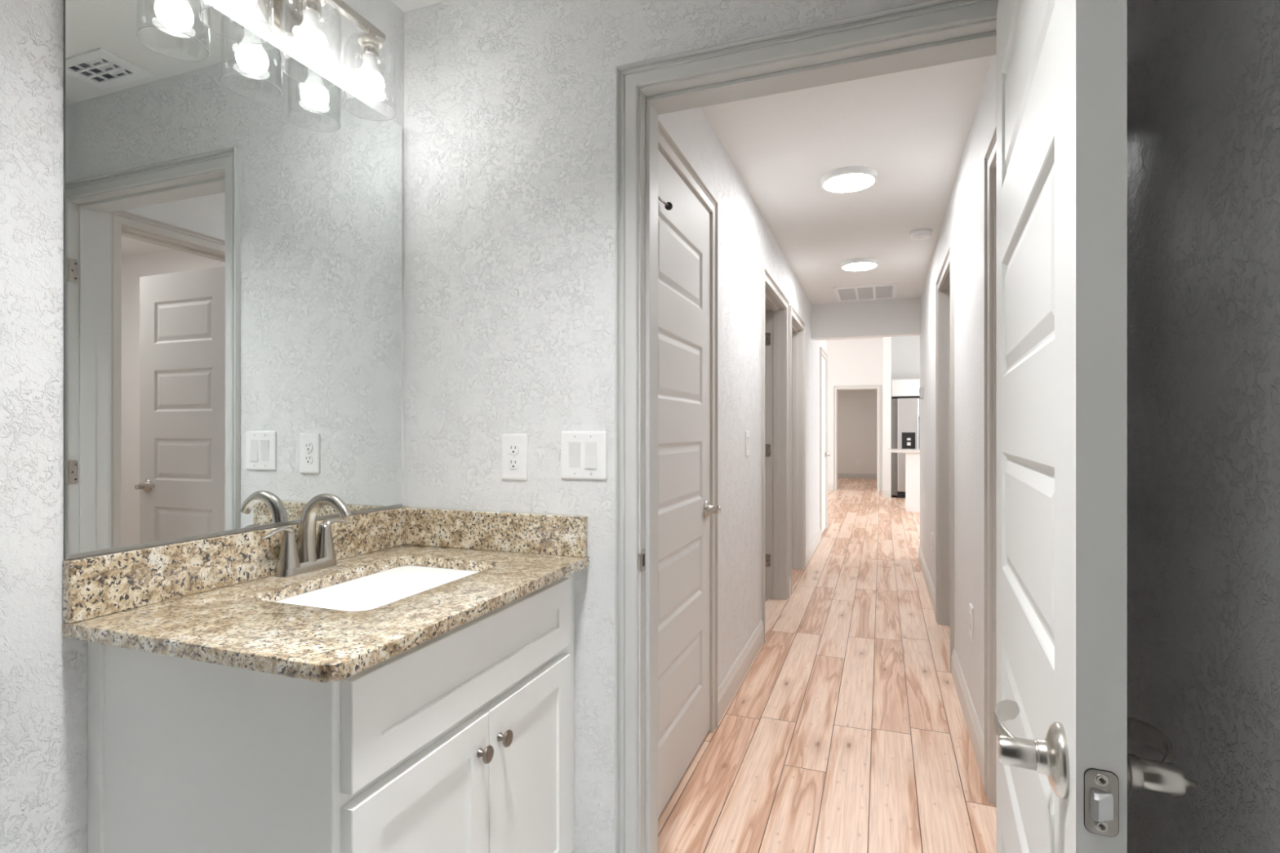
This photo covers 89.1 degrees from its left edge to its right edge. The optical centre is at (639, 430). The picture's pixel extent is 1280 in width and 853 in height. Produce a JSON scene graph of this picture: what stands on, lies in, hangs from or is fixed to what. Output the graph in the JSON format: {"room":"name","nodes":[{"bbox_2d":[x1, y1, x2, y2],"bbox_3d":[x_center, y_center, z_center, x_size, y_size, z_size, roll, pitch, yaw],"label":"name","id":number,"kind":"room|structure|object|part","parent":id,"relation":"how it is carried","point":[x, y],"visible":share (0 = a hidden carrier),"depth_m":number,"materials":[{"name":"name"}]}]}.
{"room":"bathroom","nodes":[
{"label":"bathroom","id":0,"kind":"room"},
{"bbox_2d":[0,0,404,852],"bbox_3d":[-1.354,-0.061,0.252,0.120,2.502,3.530,0,0,20],"label":"wall","id":1,"kind":"structure","parent":0,"point":[43,673],"depth_m":1.07,"materials":[{"name":"white paint"}]},
{"bbox_2d":[63,0,402,559],"bbox_3d":[-0.828,-0.327,1.483,0.007,1.090,0.821,0,0,20],"label":"mirror","id":2,"kind":"object","parent":1,"relation":"attached to","point":[233,231],"visible":1,"depth_m":1.34,"materials":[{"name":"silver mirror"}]},
{"bbox_2d":[62,506,409,623],"bbox_3d":[-0.819,0.272,1.488,0.020,0.105,0.839,0,0,20],"label":"backsplash","id":3,"kind":"structure","parent":1,"relation":"attached to","point":[95,586],"depth_m":1.28,"materials":[{"name":"stone"}]},
{"bbox_2d":[200,0,396,121],"bbox_3d":[-0.754,-0.920,1.467,0.158,0.233,0.482,0,0,20],"label":"vanity light","id":4,"kind":"object","parent":1,"relation":"attached to","point":[300,20],"visible":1,"depth_m":1.48,"materials":[{"name":"white glass"}]},
{"bbox_3d":[-0.800,-0.890,1.293,0.124,0.172,0.124,0,0,20],"label":"lamp shade","id":5,"kind":"part","parent":4,"relation":"part of","materials":[{"name":"clear glass"}]},
{"bbox_3d":[-0.800,-0.886,1.293,0.067,0.100,0.067,0,0,20],"label":"bulb","id":6,"kind":"part","parent":4,"relation":"part of","materials":[{"name":"white glass"}]},
{"bbox_3d":[-0.817,-0.975,1.491,0.022,0.124,0.124,0,0,20],"label":"plate","id":7,"kind":"part","parent":4,"relation":"part of","materials":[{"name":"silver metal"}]},
{"bbox_3d":[-0.738,-0.890,1.461,0.124,0.172,0.124,0,0,20],"label":"lamp shade","id":8,"kind":"part","parent":4,"relation":"part of","materials":[{"name":"clear glass"}]},
{"bbox_3d":[-0.738,-0.886,1.461,0.067,0.100,0.067,0,0,20],"label":"bulb","id":9,"kind":"part","parent":4,"relation":"part of","materials":[{"name":"white glass"}]},
{"bbox_2d":[299,0,325,17],"bbox_3d":[-0.738,-0.965,1.461,0.057,0.058,0.057,0,0,20],"label":"socket","id":10,"kind":"object","parent":4,"relation":"attached to","point":[308,7],"depth_m":1.45,"materials":[{"name":"silver metal"}]},
{"bbox_3d":[-0.675,-0.890,1.629,0.124,0.172,0.124,0,0,20],"label":"lamp shade","id":11,"kind":"part","parent":4,"relation":"part of","materials":[{"name":"clear glass"}]},
{"bbox_2d":[357,30,382,59],"bbox_3d":[-0.675,-0.965,1.629,0.057,0.058,0.057,0,0,20],"label":"socket","id":12,"kind":"object","parent":4,"relation":"attached to","point":[371,43],"depth_m":1.62,"materials":[{"name":"silver metal"}]},
{"bbox_3d":[-0.675,-0.886,1.629,0.067,0.100,0.067,0,0,20],"label":"bulb","id":13,"kind":"part","parent":4,"relation":"part of","materials":[{"name":"white glass"}]},
{"bbox_2d":[390,0,448,12],"bbox_3d":[-0.541,-1.252,-0.103,1.891,0.080,3.630,0,0,20],"label":"ceiling","id":14,"kind":"structure","parent":0,"point":[405,6],"depth_m":1.85,"materials":[{"name":"white paint"}]},
{"bbox_2d":[404,0,928,852],"bbox_3d":[0.049,-0.061,1.688,1.751,2.502,0.140,0,0,20],"label":"wall","id":15,"kind":"structure","parent":0,"point":[509,104],"depth_m":1.74,"materials":[{"name":"white paint"}]},
{"bbox_2d":[405,507,587,557],"bbox_3d":[-0.403,0.273,1.770,0.564,0.103,0.020,0,0,20],"label":"backsplash","id":16,"kind":"structure","parent":15,"relation":"attached to","point":[517,532],"depth_m":1.75,"materials":[{"name":"stone"}]},
{"bbox_2d":[502,433,528,479],"bbox_3d":[-0.339,0.070,1.753,0.080,0.124,0.009,0,0,20],"label":"wall outlet","id":17,"kind":"object","parent":15,"relation":"attached to","point":[514,446],"visible":1,"depth_m":1.75,"materials":[{"name":"white plastic"}]},
{"bbox_2d":[507,458,519,469],"bbox_3d":[-0.340,0.089,1.750,0.034,0.027,0.003,0,0,20],"label":"receptacle","id":18,"kind":"object","parent":17,"relation":"attached to","point":[513,464],"depth_m":1.75,"materials":[{"name":"white plastic"}]},
{"bbox_2d":[507,444,519,454],"bbox_3d":[-0.340,0.051,1.750,0.034,0.027,0.003,0,0,20],"label":"receptacle","id":19,"kind":"object","parent":17,"relation":"attached to","point":[513,449],"depth_m":1.75,"materials":[{"name":"white plastic"}]},
{"bbox_2d":[560,431,607,479],"bbox_3d":[-0.147,0.063,1.681,0.130,0.124,0.010,0,0,20],"label":"light switch","id":20,"kind":"object","parent":15,"relation":"attached to","point":[584,454],"visible":1,"depth_m":1.68,"materials":[{"name":"white plastic"}]},
{"bbox_2d":[614,0,998,852],"bbox_3d":[0.577,0.137,1.957,1.266,2.107,1.048,0,0,20],"label":"door frame","id":21,"kind":"structure","parent":15,"relation":"attached to","point":[930,33],"depth_m":1.63,"materials":[{"name":"grey paint"}]},
{"bbox_3d":[0.006,0.328,1.645,0.005,0.057,0.042,0,0,26],"label":"strike plate","id":22,"kind":"part","parent":21,"relation":"part of","materials":[{"name":"silver metal"}]},
{"bbox_3d":[0.442,0.137,1.627,0.953,2.107,0.018,0,0,20],"label":"casing","id":23,"kind":"part","parent":21,"relation":"part of","materials":[{"name":"grey paint"}]},
{"bbox_2d":[657,107,826,687],"bbox_3d":[1.066,-0.360,4.895,0.140,3.100,6.580,0,0,20],"label":"wall","id":24,"kind":"structure","parent":0,"point":[746,244],"depth_m":3.11,"materials":[{"name":"white paint"}]},
{"bbox_2d":[657,149,720,817],"bbox_3d":[0.151,0.161,2.191,0.094,2.022,0.775,0,0,20],"label":"door","id":25,"kind":"structure","parent":24,"relation":"in","point":[685,508],"depth_m":2.20,"materials":[{"name":"white paint"}]},
{"bbox_3d":[0.277,0.297,2.445,0.036,0.038,0.115,0,0,20],"label":"handle","id":26,"kind":"part","parent":25,"relation":"part of","materials":[{"name":"silver metal"}]},
{"bbox_2d":[745,431,749,456],"bbox_3d":[0.541,0.064,3.263,0.010,0.124,0.080,0,0,20],"label":"light switch","id":27,"kind":"object","parent":24,"relation":"attached to","point":[747,433],"visible":1,"depth_m":3.24,"materials":[{"name":"white plastic"}]},
{"bbox_2d":[718,528,821,723],"bbox_3d":[1.140,1.127,4.872,0.014,0.125,4.805,0,0,20],"label":"baseboard","id":28,"kind":"structure","parent":24,"relation":"attached to","point":[730,685],"depth_m":3.13,"materials":[{"name":"white paint"}]},
{"bbox_2d":[761,267,789,642],"bbox_3d":[0.798,0.137,4.173,0.177,2.107,1.034,0,0,20],"label":"door frame","id":29,"kind":"structure","parent":24,"relation":"attached to","point":[775,305],"depth_m":4.59,"materials":[{"name":"grey paint"}]},
{"bbox_3d":[0.724,0.137,4.201,0.018,2.107,1.034,0,0,20],"label":"casing","id":30,"kind":"part","parent":29,"relation":"part of","materials":[{"name":"grey paint"}]},
{"bbox_2d":[789,305,805,593],"bbox_3d":[1.186,0.137,5.216,0.177,2.107,0.919,0,0,20],"label":"door frame","id":31,"kind":"structure","parent":24,"relation":"attached to","point":[797,326],"depth_m":5.57,"materials":[{"name":"grey paint"}]},
{"bbox_2d":[819,346,827,539],"bbox_3d":[2.064,0.137,7.554,0.158,2.107,0.864,0,0,20],"label":"door frame","id":32,"kind":"structure","parent":24,"relation":"attached to","point":[822,353],"depth_m":7.13,"materials":[{"name":"white paint"}]},
{"bbox_2d":[822,356,830,533],"bbox_3d":[2.129,0.164,7.526,0.094,2.028,0.742,0,0,20],"label":"door","id":33,"kind":"structure","parent":24,"relation":"in","point":[824,455],"depth_m":7.68,"materials":[{"name":"white paint"}]},
{"bbox_2d":[657,478,996,852],"bbox_3d":[2.562,1.215,7.476,10.000,0.050,20.200,0,0,20],"label":"floor","id":34,"kind":"structure","parent":0,"point":[846,731],"depth_m":2.60,"materials":[{"name":"brown wood"}]},
{"bbox_2d":[891,397,919,497],"bbox_3d":[5.081,0.307,11.765,1.004,1.765,0.905,0,0,20],"label":"refrigerator","id":35,"kind":"object","parent":34,"relation":"on","point":[905,412],"visible":0.38,"depth_m":11.51,"materials":[{"name":"grey metal"}]},
{"bbox_3d":[4.863,0.090,11.392,0.020,0.700,0.055,0,0,20],"label":"handle","id":36,"kind":"part","parent":35,"relation":"part of","materials":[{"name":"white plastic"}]},
{"bbox_3d":[5.166,0.253,11.344,0.550,1.655,0.065,0,0,20],"label":"door","id":37,"kind":"part","parent":35,"relation":"part of","materials":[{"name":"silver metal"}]},
{"bbox_2d":[905,453,919,511],"bbox_3d":[5.002,0.757,9.527,2.054,0.865,0.656,0,0,20],"label":"kitchen island","id":38,"kind":"object","parent":34,"relation":"on","point":[912,460],"visible":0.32,"depth_m":9.55,"materials":[{"name":"white paint"}]},
{"bbox_2d":[888,448,919,453],"bbox_3d":[4.902,0.304,9.567,2.330,0.040,0.750,0,0,20],"label":"island countertop","id":39,"kind":"structure","parent":38,"relation":"on","point":[895,451],"depth_m":9.56,"materials":[{"name":"white stone"}]},
{"bbox_3d":[5.002,1.145,9.527,2.054,0.090,0.656,0,0,20],"label":"trim","id":40,"kind":"part","parent":38,"relation":"part of","materials":[{"name":"white paint"}]},
{"bbox_2d":[701,55,991,304],"bbox_3d":[1.272,-1.252,3.858,0.968,0.080,4.780,0,0,20],"label":"ceiling","id":41,"kind":"structure","parent":0,"point":[912,127],"depth_m":2.92,"materials":[{"name":"white paint"}]},
{"bbox_2d":[821,166,877,192],"bbox_3d":[0.998,-1.195,3.109,0.257,0.034,0.257,0,0,20],"label":"recessed light","id":42,"kind":"object","parent":41,"relation":"in","point":[849,179],"visible":1,"depth_m":3.06,"materials":[{"name":"white plastic"}]},
{"bbox_2d":[823,173,874,192],"bbox_3d":[0.998,-1.181,3.109,0.235,0.006,0.235,0,0,20],"label":"diffuser","id":43,"kind":"object","parent":42,"relation":"attached to","point":[833,183],"depth_m":3.09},
{"bbox_2d":[840,257,878,271],"bbox_3d":[1.582,-1.195,4.693,0.257,0.034,0.257,0,0,20],"label":"recessed light","id":44,"kind":"object","parent":41,"relation":"in","point":[860,264],"visible":1,"depth_m":4.63,"materials":[{"name":"white plastic"}]},
{"bbox_2d":[842,262,876,271],"bbox_3d":[1.582,-1.181,4.693,0.235,0.006,0.235,0,0,20],"label":"diffuser","id":45,"kind":"object","parent":44,"relation":"attached to","point":[846,266],"depth_m":4.67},
{"bbox_2d":[833,283,897,301],"bbox_3d":[1.974,-1.206,5.694,0.507,0.012,0.570,0,0,20],"label":"ceiling vent","id":46,"kind":"object","parent":41,"relation":"in","point":[879,291],"visible":1,"depth_m":5.66,"materials":[{"name":"white plastic"}]},
{"bbox_2d":[837,288,856,300],"bbox_3d":[1.833,-1.206,5.747,0.136,0.010,0.500,0,0,20],"label":"grille","id":47,"kind":"object","parent":46,"relation":"attached to","point":[844,294],"depth_m":5.74,"materials":[{"name":"grey metal"}]},
{"bbox_2d":[857,287,873,299],"bbox_3d":[1.974,-1.206,5.694,0.126,0.010,0.500,0,0,20],"label":"grille","id":48,"kind":"object","parent":46,"relation":"attached to","point":[863,293],"depth_m":5.70,"materials":[{"name":"grey metal"}]},
{"bbox_2d":[875,285,893,297],"bbox_3d":[2.115,-1.206,5.642,0.136,0.010,0.500,0,0,20],"label":"grille","id":49,"kind":"object","parent":46,"relation":"attached to","point":[881,291],"depth_m":5.63,"materials":[{"name":"grey metal"}]},
{"bbox_2d":[909,227,932,239],"bbox_3d":[1.709,-1.189,3.956,0.128,0.046,0.128,0,0,20],"label":"smoke detector","id":50,"kind":"object","parent":41,"relation":"attached to","point":[923,233],"visible":1,"depth_m":3.92,"materials":[{"name":"white plastic"}]},
{"bbox_2d":[826,337,883,484],"bbox_3d":[2.489,-0.360,13.658,5.160,3.100,0.140,0,0,20],"label":"wall","id":51,"kind":"structure","parent":0,"point":[851,362],"depth_m":12.96,"materials":[{"name":"white paint"}]},
{"bbox_2d":[833,385,880,491],"bbox_3d":[4.329,0.149,12.975,0.892,2.082,0.177,0,0,20],"label":"door frame","id":52,"kind":"structure","parent":51,"relation":"attached to","point":[877,388],"depth_m":12.90,"materials":[{"name":"white paint"}]},
{"bbox_2d":[827,483,891,497],"bbox_3d":[2.247,1.127,13.004,5.160,0.125,1.254,0,0,20],"label":"baseboard","id":53,"kind":"structure","parent":51,"relation":"attached to","point":[886,494],"depth_m":11.56,"materials":[{"name":"white paint"}]},
{"bbox_2d":[826,337,883,341],"bbox_3d":[3.304,-1.860,9.616,9.780,0.100,7.150,0,0,20],"label":"ceiling","id":54,"kind":"structure","parent":0,"point":[875,337],"depth_m":12.87,"materials":[{"name":"white paint"}]},
{"bbox_2d":[837,389,876,473],"bbox_3d":[5.688,-0.060,16.182,3.200,2.500,0.100,0,0,20],"label":"wall","id":55,"kind":"structure","parent":0,"point":[856,408],"depth_m":16.23,"materials":[{"name":"white paint"}]},
{"bbox_2d":[837,472,876,479],"bbox_3d":[5.668,1.127,16.129,3.000,0.125,0.014,0,0,20],"label":"baseboard","id":56,"kind":"structure","parent":55,"relation":"attached to","point":[873,476],"depth_m":16.22,"materials":[{"name":"grey paint"}]},
{"bbox_2d":[811,297,920,340],"bbox_3d":[2.129,-1.399,6.165,0.968,1.023,0.140,0,0,20],"label":"wall","id":57,"kind":"structure","parent":0,"point":[900,317],"depth_m":6.10,"materials":[{"name":"white paint"}]},
{"bbox_2d":[883,337,891,490],"bbox_3d":[4.606,-0.360,12.136,0.133,3.100,1.240,0,0,20],"label":"wall pillar","id":58,"kind":"structure","parent":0,"point":[886,340],"depth_m":11.56,"materials":[{"name":"white paint"}]},
{"bbox_2d":[891,335,919,399],"bbox_3d":[6.885,-0.360,11.706,4.440,3.100,0.140,0,0,20],"label":"wall","id":59,"kind":"structure","parent":0,"point":[905,350],"depth_m":12.32,"materials":[{"name":"white paint"}]},
{"bbox_2d":[891,378,919,398],"bbox_3d":[5.133,-0.760,11.800,1.089,0.300,0.901,0,0,20],"label":"upper cabinet","id":60,"kind":"object","parent":59,"relation":"attached to","point":[900,388],"visible":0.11,"depth_m":11.51,"materials":[{"name":"white paint"}]},
{"bbox_2d":[920,0,1279,852],"bbox_3d":[1.177,-0.360,2.011,0.140,3.100,8.590,0,0,20],"label":"wall","id":61,"kind":"structure","parent":0,"point":[1203,76],"depth_m":0.75,"materials":[{"name":"white paint"}]},
{"bbox_2d":[919,386,923,399],"bbox_3d":[2.424,-0.325,5.607,0.025,0.100,0.120,0,0,20],"label":"thermostat","id":62,"kind":"object","parent":61,"relation":"attached to","point":[921,390],"visible":1,"depth_m":5.55,"materials":[{"name":"grey plastic"}]},
{"bbox_2d":[931,531,933,551],"bbox_3d":[2.032,0.770,4.526,0.009,0.124,0.080,0,0,20],"label":"wall outlet","id":63,"kind":"object","parent":61,"relation":"attached to","point":[931,531],"visible":1,"depth_m":4.51,"materials":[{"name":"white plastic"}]},
{"bbox_2d":[935,243,954,673],"bbox_3d":[1.764,0.137,3.591,0.177,2.107,0.914,0,0,20],"label":"door frame","id":64,"kind":"structure","parent":61,"relation":"attached to","point":[944,285],"depth_m":3.97,"materials":[{"name":"grey paint"}]},
{"bbox_2d":[918,545,984,787],"bbox_3d":[1.871,1.127,4.100,0.014,0.125,4.191,0,0,20],"label":"baseboard","id":65,"kind":"structure","parent":61,"relation":"attached to","point":[975,734],"depth_m":2.68,"materials":[{"name":"white paint"}]},
{"bbox_2d":[968,603,973,639],"bbox_3d":[1.300,0.749,2.555,0.009,0.124,0.080,0,0,20],"label":"wall outlet","id":66,"kind":"object","parent":61,"relation":"attached to","point":[971,609],"visible":1,"depth_m":2.52,"materials":[{"name":"white plastic"}]},
{"bbox_2d":[991,0,1198,852],"bbox_3d":[0.587,0.168,0.961,0.165,2.021,0.857,0,0,24],"label":"door","id":67,"kind":"structure","parent":61,"relation":"in","point":[1066,774],"depth_m":0.65,"materials":[{"name":"white paint"}]},
{"bbox_3d":[0.401,0.323,0.704,0.036,0.038,0.115,0,0,24],"label":"handle","id":68,"kind":"part","parent":67,"relation":"part of","materials":[{"name":"silver metal"}]},
{"bbox_3d":[0.412,0.332,0.581,0.026,0.058,0.001,0,0,24],"label":"latch plate","id":69,"kind":"part","parent":67,"relation":"part of","materials":[{"name":"silver metal"}]},
{"bbox_3d":[0.515,0.323,0.653,0.045,0.038,0.115,0,0,24],"label":"handle","id":70,"kind":"part","parent":67,"relation":"part of","materials":[{"name":"silver metal"}]},
{"bbox_3d":[-0.538,1.188,-0.094,1.891,0.004,3.650,0,0,20],"label":"floor","id":71,"kind":"structure","parent":0,"visible":0},
{"bbox_2d":[87,565,573,852],"bbox_3d":[-0.544,0.769,1.405,0.593,0.841,0.802,0,0,20],"label":"vanity cabinet","id":72,"kind":"object","parent":71,"relation":"on","point":[460,740],"visible":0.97,"depth_m":1.10,"materials":[{"name":"white paint"}]},
{"bbox_2d":[62,543,589,682],"bbox_3d":[-0.552,0.337,1.389,0.590,0.025,0.839,0,0,20],"label":"countertop","id":73,"kind":"structure","parent":72,"relation":"on","point":[242,625],"depth_m":1.14,"materials":[{"name":"stone"}]},
{"bbox_2d":[260,493,351,577],"bbox_3d":[-0.765,0.234,1.509,0.186,0.180,0.179,0,0,-26],"label":"faucet","id":74,"kind":"object","parent":73,"relation":"on","point":[309,557],"visible":1,"depth_m":1.49,"materials":[{"name":"silver metal"}]},
{"bbox_3d":[-0.799,0.260,1.440,0.049,0.095,0.099,0,0,20],"label":"handle","id":75,"kind":"part","parent":74,"relation":"part of","materials":[{"name":"silver metal"}]},
{"bbox_3d":[-0.773,0.312,1.512,0.048,0.024,0.157,0,0,20],"label":"plate","id":76,"kind":"part","parent":74,"relation":"part of","materials":[{"name":"silver metal"}]},
{"bbox_3d":[-0.723,0.225,1.493,0.149,0.162,0.035,0,0,20],"label":"spout","id":77,"kind":"part","parent":74,"relation":"part of","materials":[{"name":"silver metal"}]},
{"bbox_3d":[-0.746,0.260,1.583,0.049,0.095,0.099,0,0,20],"label":"handle","id":78,"kind":"part","parent":74,"relation":"part of","materials":[{"name":"silver metal"}]},
{"bbox_3d":[-0.370,0.814,1.125,0.021,0.513,0.355,0,0,20],"label":"door","id":79,"kind":"part","parent":72,"relation":"part of","materials":[{"name":"white paint"}]},
{"bbox_3d":[-0.308,0.452,1.293,0.021,0.167,0.714,0,0,20],"label":"drawer","id":80,"kind":"part","parent":72,"relation":"part of","materials":[{"name":"white paint"}]},
{"bbox_3d":[-0.298,0.622,1.252,0.025,0.033,0.033,0,0,20],"label":"knob","id":81,"kind":"part","parent":72,"relation":"part of","materials":[{"name":"grey metal"}]},
{"bbox_3d":[-0.274,0.622,1.318,0.025,0.033,0.033,0,0,20],"label":"knob","id":82,"kind":"part","parent":72,"relation":"part of","materials":[{"name":"grey metal"}]},
{"bbox_3d":[-0.245,0.814,1.461,0.021,0.513,0.355,0,0,20],"label":"door","id":83,"kind":"part","parent":72,"relation":"part of","materials":[{"name":"white paint"}]}
]}

